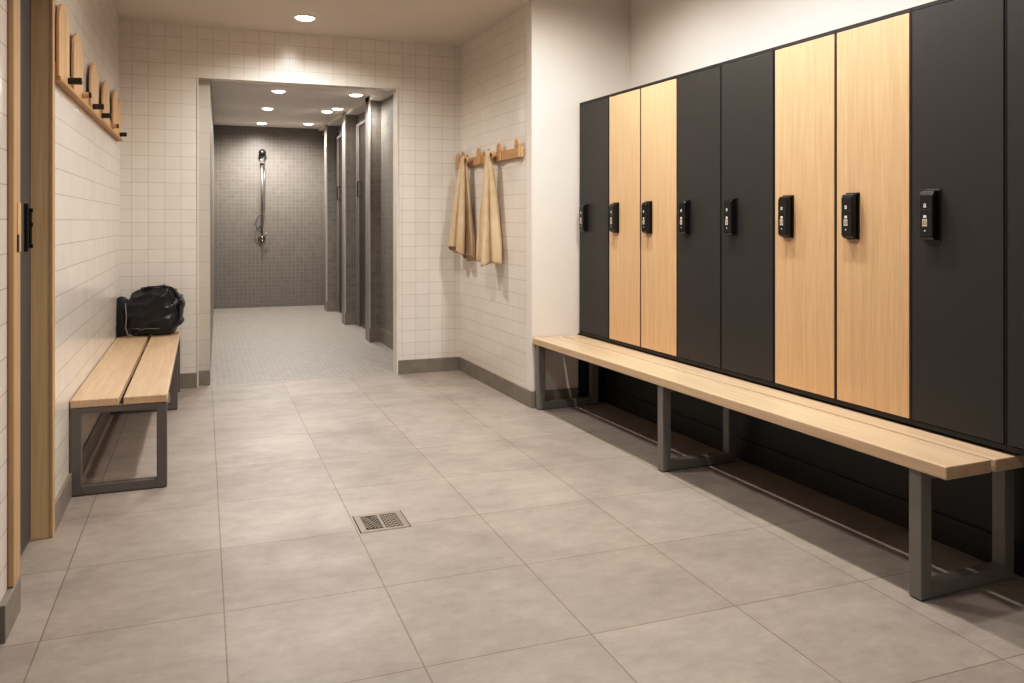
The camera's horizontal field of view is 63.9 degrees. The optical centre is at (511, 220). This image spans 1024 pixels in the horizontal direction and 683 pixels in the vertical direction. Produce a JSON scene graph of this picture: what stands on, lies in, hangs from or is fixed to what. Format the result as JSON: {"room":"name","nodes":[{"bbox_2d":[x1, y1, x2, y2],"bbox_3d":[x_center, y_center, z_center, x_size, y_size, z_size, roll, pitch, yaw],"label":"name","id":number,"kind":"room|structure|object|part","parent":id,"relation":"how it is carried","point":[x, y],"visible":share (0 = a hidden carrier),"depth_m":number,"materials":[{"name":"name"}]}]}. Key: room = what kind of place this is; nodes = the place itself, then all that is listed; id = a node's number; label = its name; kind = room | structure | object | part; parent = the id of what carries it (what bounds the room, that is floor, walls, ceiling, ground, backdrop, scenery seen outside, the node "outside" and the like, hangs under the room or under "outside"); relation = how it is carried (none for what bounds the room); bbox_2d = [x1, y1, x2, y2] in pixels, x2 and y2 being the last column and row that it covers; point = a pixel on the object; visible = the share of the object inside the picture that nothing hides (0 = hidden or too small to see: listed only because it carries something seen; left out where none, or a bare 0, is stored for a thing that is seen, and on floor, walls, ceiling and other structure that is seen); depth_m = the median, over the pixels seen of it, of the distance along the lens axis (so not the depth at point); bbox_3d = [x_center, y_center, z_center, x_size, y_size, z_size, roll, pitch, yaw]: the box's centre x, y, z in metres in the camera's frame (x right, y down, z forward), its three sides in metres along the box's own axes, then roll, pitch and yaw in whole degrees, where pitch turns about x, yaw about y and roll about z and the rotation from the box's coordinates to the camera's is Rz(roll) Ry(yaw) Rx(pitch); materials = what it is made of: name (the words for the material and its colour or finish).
{"room":"changing room","nodes":[
{"label":"changing room","id":0,"kind":"room"},
{"bbox_2d":[0,576,20,643],"bbox_3d":[-2.840,1.337,2.417,2.387,0.125,0.249,0,0,-21],"label":"baseboard","id":1,"kind":"structure","parent":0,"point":[10,605],"depth_m":2.79,"materials":[{"name":"grey tile"}]},
{"bbox_2d":[0,0,119,602],"bbox_3d":[-3.559,-0.250,4.297,2.365,3.300,4.250,0,0,-21],"label":"wall","id":2,"kind":"structure","parent":0,"point":[87,156],"depth_m":4.47,"materials":[{"name":"white tile"}]},
{"bbox_2d":[8,0,54,586],"bbox_3d":[-1.954,0.140,3.244,0.148,2.520,0.888,0,0,-21],"label":"door","id":3,"kind":"structure","parent":2,"relation":"in","point":[31,23],"depth_m":3.58,"materials":[{"name":"brown wood"}]},
{"bbox_3d":[-1.760,0.076,2.902,0.019,2.393,0.111,0,0,-21],"label":"casing","id":4,"kind":"part","parent":3,"relation":"part of","materials":[{"name":"brown wood"}]},
{"bbox_3d":[-1.759,0.022,2.930,0.003,0.175,0.054,0,0,-21],"label":"strike plate","id":5,"kind":"part","parent":3,"relation":"part of","materials":[{"name":"brown wood"}]},
{"bbox_3d":[-2.058,0.028,3.479,0.014,0.205,0.018,0,0,-21],"label":"handle plate","id":6,"kind":"part","parent":3,"relation":"part of","materials":[{"name":"black plastic"}]},
{"bbox_3d":[-2.073,0.031,3.531,0.022,0.172,0.017,0,0,-21],"label":"handle","id":7,"kind":"part","parent":3,"relation":"part of","materials":[{"name":"black plastic"}]},
{"bbox_3d":[-2.047,0.140,3.652,0.016,2.520,0.058,0,0,-21],"label":"casing","id":8,"kind":"part","parent":3,"relation":"part of","materials":[{"name":"brown wood"}]},
{"bbox_2d":[55,412,110,530],"bbox_3d":[-2.623,1.337,5.187,0.012,0.125,3.217,0,0,-21],"label":"baseboard","id":9,"kind":"structure","parent":2,"relation":"attached to","point":[63,498],"depth_m":4.57,"materials":[{"name":"grey tile"}]},
{"bbox_2d":[55,3,126,140],"bbox_3d":[-2.558,-0.823,5.124,0.090,0.378,3.050,0,0,-21],"label":"coat rack","id":10,"kind":"object","parent":2,"relation":"attached to","point":[73,85],"visible":0.98,"depth_m":4.30,"materials":[{"name":"brown wood"}]},
{"bbox_3d":[-2.593,-0.686,5.111,0.015,0.066,3.050,0,0,-21],"label":"rail","id":11,"kind":"part","parent":10,"relation":"part of","materials":[{"name":"brown wood"}]},
{"bbox_3d":[-2.584,-0.643,5.115,0.035,0.019,3.050,0,0,-21],"label":"rail","id":12,"kind":"part","parent":10,"relation":"part of","materials":[{"name":"brown wood"}]},
{"bbox_2d":[210,80,213,370],"bbox_3d":[-3.761,-0.100,10.082,0.263,3.000,6.320,0,0,-21],"label":"wall","id":13,"kind":"structure","parent":0,"point":[211,102],"depth_m":8.72,"materials":[{"name":"grey tile"}]},
{"bbox_2d":[214,125,323,302],"bbox_3d":[-3.287,-0.100,13.700,3.700,3.000,0.120,0,0,-21],"label":"wall","id":14,"kind":"structure","parent":0,"point":[288,264],"depth_m":13.38,"materials":[{"name":"grey tile"}]},
{"bbox_2d":[255,149,266,242],"bbox_3d":[-4.054,-0.405,13.267,0.187,1.506,0.149,0,0,-21],"label":"shower","id":15,"kind":"object","parent":14,"relation":"attached to","point":[262,152],"visible":1,"depth_m":13.28,"materials":[{"name":"silver metal"}]},
{"bbox_3d":[-4.048,-0.430,13.296,0.034,1.340,0.034,0,0,-21],"label":"riser rail","id":16,"kind":"part","parent":15,"relation":"part of","materials":[{"name":"silver metal"}]},
{"bbox_3d":[-4.032,-0.976,13.276,0.077,0.255,0.090,0,0,-21],"label":"spray handle","id":17,"kind":"part","parent":15,"relation":"part of","materials":[{"name":"silver metal"}]},
{"bbox_2d":[214,299,323,308],"bbox_3d":[-3.904,1.350,13.397,1.790,0.100,0.012,0,0,-21],"label":"baseboard","id":18,"kind":"structure","parent":14,"relation":"attached to","point":[279,303],"depth_m":13.37,"materials":[{"name":"grey tile"}]},
{"bbox_2d":[120,20,459,375],"bbox_3d":[-1.719,-0.120,7.335,3.850,3.040,0.140,0,0,-21],"label":"wall","id":19,"kind":"structure","parent":0,"point":[161,64],"depth_m":7.08,"materials":[{"name":"white tile"}]},
{"bbox_2d":[126,373,196,388],"bbox_3d":[-2.917,1.337,6.802,0.575,0.125,0.012,0,0,-21],"label":"baseboard","id":20,"kind":"structure","parent":19,"relation":"attached to","point":[187,380],"depth_m":6.87,"materials":[{"name":"grey tile"}]},
{"bbox_2d":[199,79,209,370],"bbox_3d":[-2.722,-0.020,7.032,0.258,2.840,0.120,0,0,-21],"label":"jamb","id":21,"kind":"object","parent":19,"relation":"attached to","point":[204,84],"visible":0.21,"depth_m":7.00,"materials":[{"name":"grey tile"}]},
{"bbox_2d":[199,370,209,385],"bbox_3d":[-2.621,1.337,6.999,0.092,0.125,0.012,0,0,-21],"label":"baseboard","id":22,"kind":"object","parent":19,"relation":"attached to","point":[204,376],"visible":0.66,"depth_m":6.99,"materials":[{"name":"grey tile"}]},
{"bbox_2d":[197,76,397,386],"bbox_3d":[-1.872,0.091,7.279,1.717,2.618,0.156,0,0,-21],"label":"trim","id":23,"kind":"structure","parent":19,"relation":"attached to","point":[395,92],"depth_m":7.51,"materials":[{"name":"beige paint"}]},
{"bbox_2d":[398,357,458,373],"bbox_3d":[-0.770,1.337,7.610,0.575,0.125,0.012,0,0,-21],"label":"baseboard","id":24,"kind":"structure","parent":19,"relation":"attached to","point":[447,363],"depth_m":7.60,"materials":[{"name":"grey tile"}]},
{"bbox_2d":[211,80,377,128],"bbox_3d":[-2.206,-1.551,10.688,3.800,0.297,6.480,0,0,-21],"label":"ceiling","id":25,"kind":"structure","parent":0,"point":[234,103],"depth_m":10.28,"materials":[{"name":"paint"}]},
{"bbox_2d":[261,107,273,109],"bbox_3d":[-3.192,-1.462,10.723,0.171,0.026,0.171,0,0,-21],"label":"recessed light","id":26,"kind":"object","parent":25,"relation":"in","point":[263,108],"visible":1,"depth_m":10.67,"materials":[{"name":"beige"}]},
{"bbox_2d":[271,89,285,92],"bbox_3d":[-2.574,-1.427,9.054,0.171,0.026,0.171,0,0,-21],"label":"recessed light","id":27,"kind":"object","parent":25,"relation":"in","point":[273,90],"visible":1,"depth_m":9.01,"materials":[{"name":"beige"}]},
{"bbox_2d":[348,93,363,96],"bbox_3d":[-1.773,-1.426,9.323,0.171,0.026,0.171,0,0,-21],"label":"recessed light","id":28,"kind":"object","parent":25,"relation":"in","point":[350,94],"visible":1,"depth_m":9.28,"materials":[{"name":"beige"}]},
{"bbox_2d":[112,0,530,46],"bbox_3d":[-0.355,-1.830,2.505,7.300,0.380,10.140,0,0,-21],"label":"ceiling","id":29,"kind":"structure","parent":0,"point":[434,22],"depth_m":6.58,"materials":[{"name":"paint"}]},
{"bbox_2d":[293,14,316,20],"bbox_3d":[-1.664,-1.627,6.600,0.183,0.026,0.183,0,0,-21],"label":"recessed light","id":30,"kind":"object","parent":29,"relation":"in","point":[302,17],"visible":1,"depth_m":6.56,"materials":[{"name":"beige"}]},
{"bbox_2d":[338,95,392,334],"bbox_3d":[-1.891,-0.100,10.753,0.165,3.000,6.380,0,0,-21],"label":"wall","id":31,"kind":"structure","parent":0,"point":[386,104],"depth_m":9.25,"materials":[{"name":"grey tile"}]},
{"bbox_2d":[326,127,326,300],"bbox_3d":[-2.867,-0.030,12.708,0.018,2.860,0.018,0,0,-21],"label":"trim","id":32,"kind":"structure","parent":31,"relation":"attached to","point":[326,127],"depth_m":12.70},
{"bbox_2d":[336,134,341,311],"bbox_3d":[-2.474,0.045,12.051,0.067,2.690,1.460,0,0,-21],"label":"door","id":33,"kind":"structure","parent":31,"relation":"in","point":[338,138],"depth_m":12.53,"materials":[{"name":"grey metal"}]},
{"bbox_3d":[-2.522,0.041,12.251,0.012,2.599,0.642,0,0,-21],"label":"door panel","id":34,"kind":"part","parent":33,"relation":"part of","materials":[{"name":"grey"}]},
{"bbox_2d":[344,113,345,324],"bbox_3d":[-2.249,-0.030,11.070,0.018,2.860,0.018,0,0,-21],"label":"trim","id":35,"kind":"structure","parent":31,"relation":"attached to","point":[344,113],"depth_m":11.07,"materials":[{"name":"grey metal"}]},
{"bbox_2d":[319,90,392,130],"bbox_3d":[-1.978,-1.498,10.720,0.250,0.305,6.380,0,0,-21],"label":"trim","id":36,"kind":"structure","parent":31,"relation":"attached to","point":[380,95],"depth_m":10.31,"materials":[{"name":"paint"}]},
{"bbox_2d":[356,120,364,325],"bbox_3d":[-1.866,0.045,10.437,0.067,2.690,1.410,0,0,-21],"label":"door","id":37,"kind":"structure","parent":31,"relation":"in","point":[360,127],"depth_m":10.86,"materials":[{"name":"grey metal"}]},
{"bbox_3d":[-1.912,0.041,10.630,0.012,2.599,0.620,0,0,-21],"label":"door panel","id":38,"kind":"part","parent":37,"relation":"part of","materials":[{"name":"grey"}]},
{"bbox_2d":[369,96,370,327],"bbox_3d":[-1.642,-0.030,9.482,0.018,2.860,0.018,0,0,-21],"label":"trim","id":39,"kind":"structure","parent":31,"relation":"attached to","point":[369,96],"depth_m":9.47,"materials":[{"name":"grey metal"}]},
{"bbox_2d":[381,328,392,349],"bbox_3d":[-1.186,1.320,8.629,0.010,0.160,1.887,0,0,-21],"label":"baseboard","id":40,"kind":"structure","parent":31,"relation":"attached to","point":[386,337],"depth_m":9.15,"materials":[{"name":"grey tile"}]},
{"bbox_2d":[460,6,531,391],"bbox_3d":[-0.109,-0.250,6.972,0.140,3.300,1.716,0,0,-22],"label":"wall","id":41,"kind":"structure","parent":0,"point":[492,63],"depth_m":6.83,"materials":[{"name":"white tile"}]},
{"bbox_2d":[456,139,523,168],"bbox_3d":[-0.237,-0.560,6.960,0.096,0.144,1.517,0,0,-22],"label":"peg rail","id":42,"kind":"object","parent":41,"relation":"attached to","point":[517,151],"visible":0.94,"depth_m":6.67,"materials":[{"name":"brown wood"}]},
{"bbox_2d":[448,156,475,260],"bbox_3d":[-0.474,-0.113,7.401,0.201,0.949,0.370,0,0,-22],"label":"towel","id":43,"kind":"object","parent":42,"relation":"hanging from","point":[462,234],"visible":1,"depth_m":7.29,"materials":[{"name":"beige fabric"}]},
{"bbox_3d":[-0.383,-0.538,7.285,0.058,0.064,0.064,0,0,-22],"label":"knob","id":44,"kind":"part","parent":42,"relation":"part of","materials":[{"name":"brown wood"}]},
{"bbox_2d":[476,150,501,266],"bbox_3d":[-0.185,-0.108,6.704,0.188,0.957,0.300,0,0,-22],"label":"towel","id":45,"kind":"object","parent":42,"relation":"hanging from","point":[489,237],"visible":0.99,"depth_m":6.66,"materials":[{"name":"beige fabric"}]},
{"bbox_3d":[-0.144,-0.538,6.697,0.058,0.064,0.064,0,0,-22],"label":"knob","id":46,"kind":"part","parent":42,"relation":"part of","materials":[{"name":"brown wood"}]},
{"bbox_3d":[-0.206,-0.527,6.971,0.032,0.078,1.515,0,0,-22],"label":"rail","id":47,"kind":"part","parent":42,"relation":"part of","materials":[{"name":"brown wood"}]},
{"bbox_2d":[459,357,531,407],"bbox_3d":[-0.173,1.337,6.921,0.010,0.125,1.702,0,0,-22],"label":"baseboard","id":48,"kind":"structure","parent":41,"relation":"attached to","point":[518,393],"depth_m":6.78,"materials":[{"name":"grey tile"}]},
{"bbox_2d":[526,0,531,390],"bbox_3d":[0.129,-0.313,6.192,0.003,3.174,0.102,0,0,-22],"label":"trim","id":49,"kind":"structure","parent":41,"relation":"attached to","point":[528,6],"depth_m":6.18,"materials":[{"name":"white paint"}]},
{"bbox_2d":[0,305,1023,682],"bbox_3d":[-1.482,1.440,5.640,7.200,0.080,16.800,0,0,-21],"label":"floor","id":50,"kind":"structure","parent":0,"point":[553,545],"depth_m":3.42,"materials":[{"name":"grey tile"}]},
{"bbox_2d":[70,330,179,496],"bbox_3d":[-2.498,1.155,5.492,0.453,0.490,2.690,0,0,-21],"label":"bench","id":51,"kind":"object","parent":50,"relation":"on","point":[157,373],"visible":0.96,"depth_m":4.46,"materials":[{"name":"brown wood"}]},
{"bbox_3d":[-2.223,1.173,4.189,0.050,0.445,0.050,0,0,-21],"label":"leg","id":52,"kind":"part","parent":51,"relation":"part of","materials":[{"name":"grey paint"}]},
{"bbox_2d":[116,284,184,336],"bbox_3d":[-2.901,0.710,6.582,0.525,0.398,0.392,0,0,-21],"label":"bag","id":53,"kind":"object","parent":51,"relation":"on","point":[159,309],"visible":1,"depth_m":6.45,"materials":[{"name":"black fabric"}]},
{"bbox_3d":[-2.981,0.770,6.372,0.100,0.264,0.038,0,0,25],"label":"cord","id":54,"kind":"part","parent":53,"relation":"part of","materials":[{"name":"fabric"}]},
{"bbox_3d":[-2.815,0.527,6.509,0.212,0.033,0.041,0,0,-21],"label":"carry handle","id":55,"kind":"part","parent":53,"relation":"part of","materials":[{"name":"black fabric"}]},
{"bbox_3d":[-1.846,1.173,4.331,0.050,0.445,0.050,0,0,-21],"label":"leg","id":56,"kind":"part","parent":51,"relation":"part of","materials":[{"name":"grey paint"}]},
{"bbox_3d":[-2.514,1.173,6.106,0.050,0.445,0.050,0,0,-21],"label":"leg","id":57,"kind":"part","parent":51,"relation":"part of","materials":[{"name":"grey paint"}]},
{"bbox_3d":[-2.753,1.173,6.742,0.050,0.445,0.050,0,0,-21],"label":"leg","id":58,"kind":"part","parent":51,"relation":"part of","materials":[{"name":"grey paint"}]},
{"bbox_2d":[324,124,337,310],"bbox_3d":[-2.832,-0.050,12.856,0.176,2.900,0.260,0,0,-21],"label":"pier","id":59,"kind":"object","parent":50,"relation":"on","point":[332,131],"visible":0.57,"depth_m":12.73,"materials":[{"name":"grey tile"}]},
{"bbox_2d":[326,301,335,311],"bbox_3d":[-2.785,1.320,12.725,0.180,0.160,0.006,0,0,-21],"label":"baseboard","id":60,"kind":"object","parent":59,"relation":"attached to","point":[330,305],"visible":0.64,"depth_m":12.71,"materials":[{"name":"grey tile"}]},
{"bbox_2d":[342,112,357,323],"bbox_3d":[-2.215,-0.050,11.219,0.174,2.900,0.260,0,0,-21],"label":"pier","id":61,"kind":"object","parent":50,"relation":"on","point":[351,120],"visible":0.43,"depth_m":11.10,"materials":[{"name":"grey tile"}]},
{"bbox_2d":[345,313,355,324],"bbox_3d":[-2.168,1.320,11.088,0.178,0.160,0.006,0,0,-21],"label":"baseboard","id":62,"kind":"object","parent":61,"relation":"attached to","point":[350,318],"visible":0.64,"depth_m":11.08,"materials":[{"name":"grey tile"}]},
{"bbox_2d":[365,97,380,340],"bbox_3d":[-1.612,-0.050,9.629,0.166,2.900,0.260,0,0,-21],"label":"pier","id":63,"kind":"object","parent":50,"relation":"on","point":[375,105],"visible":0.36,"depth_m":9.52,"materials":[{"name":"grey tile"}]},
{"bbox_2d":[369,328,380,341],"bbox_3d":[-1.565,1.320,9.498,0.170,0.160,0.006,0,0,-21],"label":"baseboard","id":64,"kind":"object","parent":63,"relation":"attached to","point":[374,333],"visible":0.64,"depth_m":9.49,"materials":[{"name":"grey tile"}]},
{"bbox_2d":[352,510,410,532],"bbox_3d":[-0.609,1.399,3.824,0.232,0.002,0.224,0,0,-21],"label":"floor drain","id":65,"kind":"object","parent":50,"relation":"on","point":[366,523],"visible":1,"depth_m":3.82,"materials":[{"name":"metal"}]},
{"bbox_2d":[533,335,1023,600],"bbox_3d":[1.084,1.135,4.620,0.517,0.529,3.518,0,0,-23],"label":"bench","id":66,"kind":"object","parent":50,"relation":"on","point":[928,454],"visible":1,"depth_m":3.50,"materials":[{"name":"brown wood"}]},
{"bbox_3d":[0.211,1.158,6.106,0.054,0.476,0.055,0,0,-23],"label":"leg","id":67,"kind":"part","parent":66,"relation":"part of","materials":[{"name":"grey paint"}]},
{"bbox_3d":[0.625,1.158,6.283,0.054,0.476,0.055,0,0,-23],"label":"leg","id":68,"kind":"part","parent":66,"relation":"part of","materials":[{"name":"grey paint"}]},
{"bbox_3d":[0.854,1.158,4.604,0.054,0.476,0.055,0,0,-23],"label":"leg","id":69,"kind":"part","parent":66,"relation":"part of","materials":[{"name":"grey paint"}]},
{"bbox_3d":[1.267,1.158,4.781,0.054,0.476,0.055,0,0,-23],"label":"leg","id":70,"kind":"part","parent":66,"relation":"part of","materials":[{"name":"grey paint"}]},
{"bbox_3d":[1.517,1.158,3.051,0.054,0.476,0.055,0,0,-23],"label":"leg","id":71,"kind":"part","parent":66,"relation":"part of","materials":[{"name":"grey paint"}]},
{"bbox_3d":[1.931,1.158,3.228,0.054,0.476,0.055,0,0,-23],"label":"leg","id":72,"kind":"part","parent":66,"relation":"part of","materials":[{"name":"grey paint"}]},
{"bbox_2d":[532,0,630,390],"bbox_3d":[0.580,-0.300,6.401,0.990,3.400,0.140,0,0,-23],"label":"wall","id":73,"kind":"structure","parent":0,"point":[581,49],"depth_m":6.25,"materials":[{"name":"white paint"}]},
{"bbox_2d":[532,387,577,407],"bbox_3d":[0.328,1.337,6.214,0.387,0.125,0.012,0,0,-23],"label":"baseboard","id":74,"kind":"structure","parent":73,"relation":"attached to","point":[565,393],"depth_m":6.22,"materials":[{"name":"grey tile"}]},
{"bbox_2d":[578,333,603,401],"bbox_3d":[0.722,1.130,6.378,0.462,0.540,0.012,0,0,-23],"label":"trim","id":75,"kind":"structure","parent":73,"relation":"attached to","point":[583,366],"depth_m":6.31,"materials":[{"name":"black"}]},
{"bbox_2d":[603,386,1023,577],"bbox_3d":[1.457,1.337,4.559,0.012,0.125,3.904,0,0,-23],"label":"baseboard","id":76,"kind":"structure","parent":73,"relation":"attached to","point":[971,540],"depth_m":4.16,"materials":[{"name":"black"}]},
{"bbox_2d":[631,0,935,87],"bbox_3d":[2.611,-0.300,2.622,0.142,3.400,8.400,0,0,-23],"label":"wall","id":77,"kind":"structure","parent":0,"point":[669,38],"depth_m":5.40,"materials":[{"name":"white paint"}]},
{"bbox_2d":[604,367,1023,544],"bbox_3d":[1.576,1.130,4.608,0.244,0.540,3.904,0,0,-23],"label":"locker base","id":78,"kind":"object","parent":77,"relation":"attached to","point":[968,500],"depth_m":4.07,"materials":[{"name":"black"}]},
{"bbox_2d":[579,95,608,340],"bbox_3d":[0.797,-0.021,6.137,0.505,1.758,0.458,0,0,-23],"label":"locker","id":79,"kind":"object","parent":78,"relation":"on","point":[594,113],"visible":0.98,"depth_m":6.03,"materials":[{"name":"grey laminate"}]},
{"bbox_3d":[0.551,-0.023,6.166,0.006,0.214,0.081,0,0,-23],"label":"lock plate","id":80,"kind":"part","parent":79,"relation":"part of","materials":[{"name":"black plastic"}]},
{"bbox_2d":[609,86,640,349],"bbox_3d":[0.967,-0.021,5.728,0.505,1.758,0.425,0,0,-23],"label":"locker","id":81,"kind":"object","parent":78,"relation":"on","point":[625,105],"visible":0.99,"depth_m":5.63,"materials":[{"name":"brown wood"}]},
{"bbox_3d":[0.727,-0.023,5.742,0.006,0.214,0.081,0,0,-23],"label":"lock plate","id":82,"kind":"part","parent":81,"relation":"part of","materials":[{"name":"black plastic"}]},
{"bbox_2d":[641,75,677,359],"bbox_3d":[1.130,-0.021,5.335,0.505,1.758,0.425,0,0,-23],"label":"locker","id":83,"kind":"object","parent":78,"relation":"on","point":[659,99],"visible":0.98,"depth_m":5.24,"materials":[{"name":"brown wood"}]},
{"bbox_3d":[0.891,-0.023,5.348,0.006,0.214,0.081,0,0,-23],"label":"lock plate","id":84,"kind":"part","parent":83,"relation":"part of","materials":[{"name":"black plastic"}]},
{"bbox_2d":[678,62,721,371],"bbox_3d":[1.296,-0.021,4.936,0.505,1.758,0.438,0,0,-23],"label":"locker","id":85,"kind":"object","parent":78,"relation":"on","point":[699,90],"visible":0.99,"depth_m":4.83,"materials":[{"name":"grey laminate"}]},
{"bbox_3d":[1.054,-0.023,4.955,0.007,0.214,0.081,0,0,-23],"label":"lock plate","id":86,"kind":"part","parent":85,"relation":"part of","materials":[{"name":"black plastic"}]},
{"bbox_2d":[722,47,774,386],"bbox_3d":[1.466,-0.021,4.529,0.505,1.758,0.441,0,0,-23],"label":"locker","id":87,"kind":"object","parent":78,"relation":"on","point":[748,81],"visible":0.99,"depth_m":4.42,"materials":[{"name":"grey laminate"}]},
{"bbox_3d":[1.223,-0.023,4.550,0.006,0.214,0.081,0,0,-23],"label":"lock plate","id":88,"kind":"part","parent":87,"relation":"part of","materials":[{"name":"black plastic"}]},
{"bbox_2d":[775,29,835,403],"bbox_3d":[1.632,-0.021,4.129,0.505,1.758,0.424,0,0,-23],"label":"locker","id":89,"kind":"object","parent":78,"relation":"on","point":[805,69],"visible":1,"depth_m":4.03,"materials":[{"name":"brown wood"}]},
{"bbox_3d":[1.393,-0.023,4.142,0.006,0.214,0.081,0,0,-23],"label":"lock plate","id":90,"kind":"part","parent":89,"relation":"part of","materials":[{"name":"black plastic"}]},
{"bbox_2d":[836,8,911,423],"bbox_3d":[1.795,-0.021,3.736,0.505,1.758,0.424,0,0,-23],"label":"locker","id":91,"kind":"object","parent":78,"relation":"on","point":[874,56],"visible":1,"depth_m":3.63,"materials":[{"name":"brown wood"}]},
{"bbox_3d":[1.556,-0.023,3.749,0.006,0.214,0.081,0,0,-23],"label":"lock plate","id":92,"kind":"part","parent":91,"relation":"part of","materials":[{"name":"black plastic"}]},
{"bbox_2d":[912,0,1006,450],"bbox_3d":[1.958,-0.021,3.343,0.505,1.758,0.425,0,0,-23],"label":"locker","id":93,"kind":"object","parent":78,"relation":"on","point":[959,47],"visible":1,"depth_m":3.24,"materials":[{"name":"grey laminate"}]},
{"bbox_3d":[1.719,-0.023,3.357,0.007,0.214,0.081,0,0,-23],"label":"lock plate","id":94,"kind":"part","parent":93,"relation":"part of","materials":[{"name":"black plastic"}]},
{"bbox_2d":[1007,0,1023,454],"bbox_3d":[2.140,-0.021,2.958,0.466,1.758,0.423,0,0,-23],"label":"locker","id":95,"kind":"object","parent":78,"relation":"on","point":[1015,8],"visible":1,"depth_m":3.03,"materials":[{"name":"grey laminate"}]}
]}

